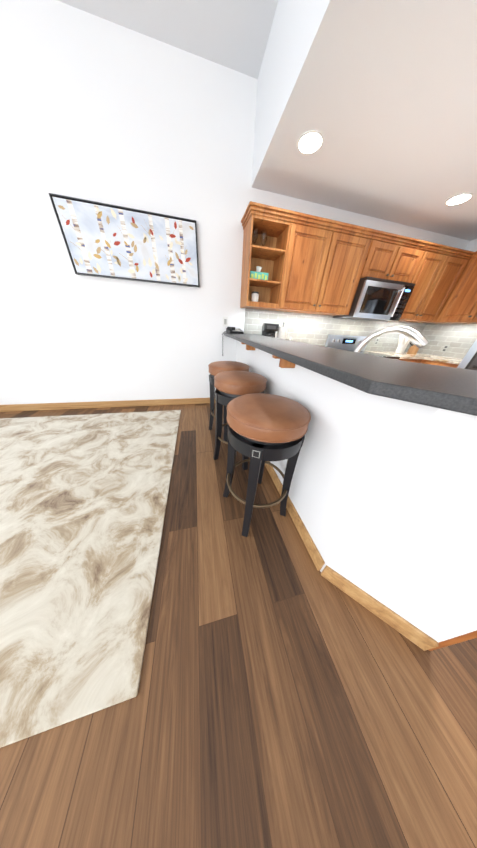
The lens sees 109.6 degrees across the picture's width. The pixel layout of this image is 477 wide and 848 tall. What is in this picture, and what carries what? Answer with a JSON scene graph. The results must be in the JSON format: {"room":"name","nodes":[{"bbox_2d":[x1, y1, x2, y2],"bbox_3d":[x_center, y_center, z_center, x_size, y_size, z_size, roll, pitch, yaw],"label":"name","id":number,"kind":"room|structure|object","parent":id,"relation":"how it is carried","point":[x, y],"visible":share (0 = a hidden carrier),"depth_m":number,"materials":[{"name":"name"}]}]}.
{"room":"kitchen","nodes":[
{"label":"kitchen","id":0,"kind":"room"},
{"bbox_2d":[57,0,277,78],"bbox_3d":[0.491,-1.252,-1.663,8.120,0.100,7.470,-4,31,-12],"label":"ceiling","id":1,"kind":"structure","parent":0,"point":[232,34],"depth_m":1.23,"materials":[{"name":"white paint"}]},
{"bbox_2d":[0,0,469,404],"bbox_3d":[-0.399,-1.727,2.212,8.120,3.080,0.120,-4,31,-12],"label":"wall","id":2,"kind":"structure","parent":0,"point":[96,108],"depth_m":1.65,"materials":[{"name":"white paint"}]},
{"bbox_2d":[0,398,209,411],"bbox_3d":[-2.243,-0.282,2.510,4.459,0.100,0.019,-4,31,-12],"label":"baseboard","id":3,"kind":"structure","parent":2,"relation":"attached to","point":[128,403],"depth_m":2.53,"materials":[{"name":"brown wood"}]},
{"bbox_2d":[49,193,199,287],"bbox_3d":[-1.105,-1.905,1.819,1.301,0.558,0.045,-4,31,-12],"label":"picture frame","id":4,"kind":"object","parent":2,"relation":"attached to","point":[103,240],"visible":1,"depth_m":1.78,"materials":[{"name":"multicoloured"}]},
{"bbox_2d":[223,317,227,326],"bbox_3d":[-0.185,-1.440,2.365,0.075,0.118,0.006,-4,31,-12],"label":"electrical outlet","id":5,"kind":"object","parent":2,"relation":"attached to","point":[225,321],"visible":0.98,"depth_m":2.36,"materials":[{"name":"white plastic"}]},
{"bbox_2d":[268,217,339,312],"bbox_3d":[0.771,-1.898,2.136,0.592,0.772,0.349,-4,31,-12],"label":"upper cabinet","id":6,"kind":"object","parent":2,"relation":"attached to","point":[316,268],"depth_m":1.98,"materials":[{"name":"brown wood"}]},
{"bbox_2d":[250,227,268,301],"bbox_3d":[0.236,-1.852,2.014,0.230,0.660,0.138,-4,31,-12],"label":"dishes","id":7,"kind":"object","parent":6,"relation":"on","point":[257,274],"visible":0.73,"depth_m":1.98,"materials":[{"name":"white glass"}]},
{"bbox_2d":[312,225,375,316],"bbox_3d":[1.236,-1.931,2.239,0.624,0.772,0.349,-4,31,-12],"label":"upper cabinet","id":8,"kind":"object","parent":2,"relation":"attached to","point":[354,247],"depth_m":2.08,"materials":[{"name":"brown wood"}]},
{"bbox_2d":[364,233,407,279],"bbox_3d":[1.778,-2.141,2.255,0.472,0.372,0.349,-4,31,-12],"label":"upper cabinet","id":9,"kind":"object","parent":2,"relation":"attached to","point":[387,252],"depth_m":2.10,"materials":[{"name":"brown wood"}]},
{"bbox_2d":[333,277,415,320],"bbox_3d":[1.941,-1.767,2.433,0.800,0.425,0.481,-4,31,-12],"label":"microwave","id":10,"kind":"object","parent":9,"relation":"attached to","point":[377,299],"visible":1,"depth_m":2.27,"materials":[{"name":"grey metal"}]},
{"bbox_2d":[392,241,427,282],"bbox_3d":[2.113,-2.164,2.329,0.480,0.372,0.349,-4,31,-12],"label":"upper cabinet","id":11,"kind":"object","parent":2,"relation":"attached to","point":[414,254],"depth_m":2.19,"materials":[{"name":"brown wood"}]},
{"bbox_2d":[399,245,447,320],"bbox_3d":[2.561,-2.024,2.532,0.477,0.772,0.349,-4,31,-12],"label":"upper cabinet","id":12,"kind":"object","parent":2,"relation":"attached to","point":[432,259],"depth_m":2.33,"materials":[{"name":"brown wood"}]},
{"bbox_2d":[408,249,475,324],"bbox_3d":[2.930,-2.034,2.587,0.515,0.772,0.409,-4,31,-12],"label":"upper cabinet","id":13,"kind":"object","parent":2,"relation":"attached to","point":[455,261],"depth_m":2.45,"materials":[{"name":"brown wood"}]},
{"bbox_2d":[0,403,476,847],"bbox_3d":[0.329,1.472,-0.070,8.120,0.060,7.470,-4,31,-12],"label":"floor","id":14,"kind":"structure","parent":0,"point":[288,696],"depth_m":0.59,"materials":[{"name":"brown wood"}]},
{"bbox_2d":[0,410,180,747],"bbox_3d":[-1.928,0.478,1.329,2.660,0.011,2.400,-4,31,-12],"label":"rug","id":15,"kind":"object","parent":14,"relation":"on","point":[83,501],"visible":0.98,"depth_m":0.95,"materials":[{"name":"fabric"}]},
{"bbox_2d":[208,361,249,441],"bbox_3d":[-0.120,-0.280,1.989,0.487,0.838,0.487,-4,31,-12],"label":"stool","id":16,"kind":"object","parent":14,"relation":"on","point":[216,367],"visible":0.58,"depth_m":1.80,"materials":[{"name":"brown leather"}]},
{"bbox_2d":[213,371,266,469],"bbox_3d":[-0.003,-0.042,1.595,0.496,0.838,0.496,-4,31,-12],"label":"stool","id":17,"kind":"object","parent":14,"relation":"on","point":[230,385],"visible":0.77,"depth_m":1.32,"materials":[{"name":"brown leather"}]},
{"bbox_2d":[223,393,310,536],"bbox_3d":[0.136,0.259,1.094,0.447,0.838,0.447,-4,31,-12],"label":"stool","id":18,"kind":"object","parent":14,"relation":"on","point":[263,428],"visible":1,"depth_m":0.83,"materials":[{"name":"brown leather"}]},
{"bbox_2d":[236,341,476,642],"bbox_3d":[0.443,-0.162,1.627,0.375,1.057,2.799,-4,31,-12],"label":"wall","id":19,"kind":"structure","parent":14,"relation":"on","point":[382,494],"depth_m":0.64,"materials":[{"name":"white paint"}]},
{"bbox_2d":[246,345,319,373],"bbox_3d":[1.068,-0.529,1.591,1.425,0.030,2.766,-4,31,-12],"label":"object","id":20,"kind":"structure","parent":19,"relation":"attached to","point":[283,364],"depth_m":1.05,"materials":[{"name":"orange wood"}]},
{"bbox_2d":[224,333,476,415],"bbox_3d":[0.476,-0.630,1.349,0.785,0.032,2.809,-4,31,-12],"label":"countertop","id":21,"kind":"structure","parent":19,"relation":"on","point":[428,381],"depth_m":0.53,"materials":[{"name":"grey stone"}]},
{"bbox_2d":[222,327,243,355],"bbox_3d":[-0.088,-1.170,2.410,0.285,0.386,0.218,-4,31,-12],"label":"phone","id":22,"kind":"object","parent":21,"relation":"on","point":[232,330],"visible":1,"depth_m":2.31,"materials":[{"name":"black plastic"}]},
{"bbox_2d":[261,323,278,337],"bbox_3d":[0.432,-1.234,2.379,0.195,0.325,0.241,2,30,-2],"label":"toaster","id":23,"kind":"object","parent":21,"relation":"on","point":[269,329],"visible":0.44,"depth_m":2.24,"materials":[{"name":"black plastic"}]},
{"bbox_2d":[277,322,287,339],"bbox_3d":[0.607,-1.230,2.369,0.150,0.347,0.150,-4,31,-12],"label":"paper towel roll","id":24,"kind":"object","parent":21,"relation":"on","point":[282,332],"visible":0.4,"depth_m":2.30,"materials":[{"name":"white paper"}]},
{"bbox_2d":[354,326,427,352],"bbox_3d":[0.824,-0.403,1.002,0.251,0.321,0.297,-4,31,-12],"label":"faucet","id":25,"kind":"object","parent":21,"relation":"on","point":[416,338],"visible":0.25,"depth_m":0.89,"materials":[{"name":"silver metal"}]},
{"bbox_2d":[325,334,399,359],"bbox_3d":[1.922,-0.819,2.819,0.800,1.140,0.775,-4,31,-12],"label":"range","id":26,"kind":"object","parent":14,"relation":"on","point":[347,342],"visible":0.23,"depth_m":2.83,"materials":[{"name":"grey metal"}]},
{"bbox_2d":[457,339,476,369],"bbox_3d":[3.221,-0.508,1.792,0.934,1.772,0.945,-4,31,-12],"label":"fridge","id":27,"kind":"object","parent":14,"relation":"on","point":[469,360],"visible":0.17,"depth_m":1.99,"materials":[{"name":"grey metal"}]},
{"bbox_2d":[252,0,476,240],"bbox_3d":[2.331,-1.779,0.130,3.449,0.609,4.511,-4,31,-12],"label":"ceiling","id":28,"kind":"structure","parent":0,"point":[380,96],"depth_m":1.15,"materials":[{"name":"white paint"}]},
{"bbox_2d":[297,130,323,154],"bbox_3d":[0.569,-2.232,1.335,0.200,0.006,0.200,-4,31,-12],"label":"recessed light","id":29,"kind":"object","parent":28,"relation":"in","point":[310,142],"visible":1,"depth_m":1.33,"materials":[{"name":"white glass"}]},
{"bbox_2d":[445,193,472,205],"bbox_3d":[2.348,-2.394,1.792,0.200,0.006,0.200,-4,31,-12],"label":"recessed light","id":30,"kind":"object","parent":28,"relation":"in","point":[459,199],"visible":1,"depth_m":1.79,"materials":[{"name":"white glass"}]},
{"bbox_2d":[412,353,463,360],"bbox_3d":[2.963,-1.068,2.705,1.206,0.030,1.197,-4,31,-12],"label":"countertop","id":31,"kind":"structure","parent":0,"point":[418,354],"depth_m":2.72,"materials":[{"name":"beige stone"}]},
{"bbox_2d":[395,334,409,353],"bbox_3d":[2.869,-1.404,2.921,0.194,0.321,0.198,-4,31,-12],"label":"paper towel roll","id":32,"kind":"object","parent":31,"relation":"on","point":[403,342],"visible":0.65,"depth_m":2.90,"materials":[{"name":"white paper"}]},
{"bbox_2d":[407,342,418,354],"bbox_3d":[3.051,-1.342,2.937,0.160,0.216,0.090,23,36,30],"label":"knife block","id":33,"kind":"object","parent":31,"relation":"on","point":[413,349],"visible":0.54,"depth_m":2.92,"materials":[{"name":"brown wood"}]},
{"bbox_2d":[428,239,476,358],"bbox_3d":[4.055,-0.727,0.954,0.120,3.080,4.950,-4,31,-12],"label":"wall","id":34,"kind":"structure","parent":0,"point":[472,245],"depth_m":2.52,"materials":[{"name":"white paint"}]},
{"bbox_2d":[441,345,449,352],"bbox_3d":[3.522,-1.285,2.865,0.006,0.118,0.075,-4,31,-12],"label":"electrical outlet","id":35,"kind":"object","parent":34,"relation":"attached to","point":[445,348],"visible":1,"depth_m":2.86,"materials":[{"name":"grey plastic"}]},
{"bbox_2d":[440,253,476,324],"bbox_3d":[3.391,-1.873,2.357,0.412,0.772,0.500,-4,31,-12],"label":"upper cabinet","id":36,"kind":"object","parent":34,"relation":"attached to","point":[462,310],"depth_m":2.41,"materials":[{"name":"brown wood"}]}
]}

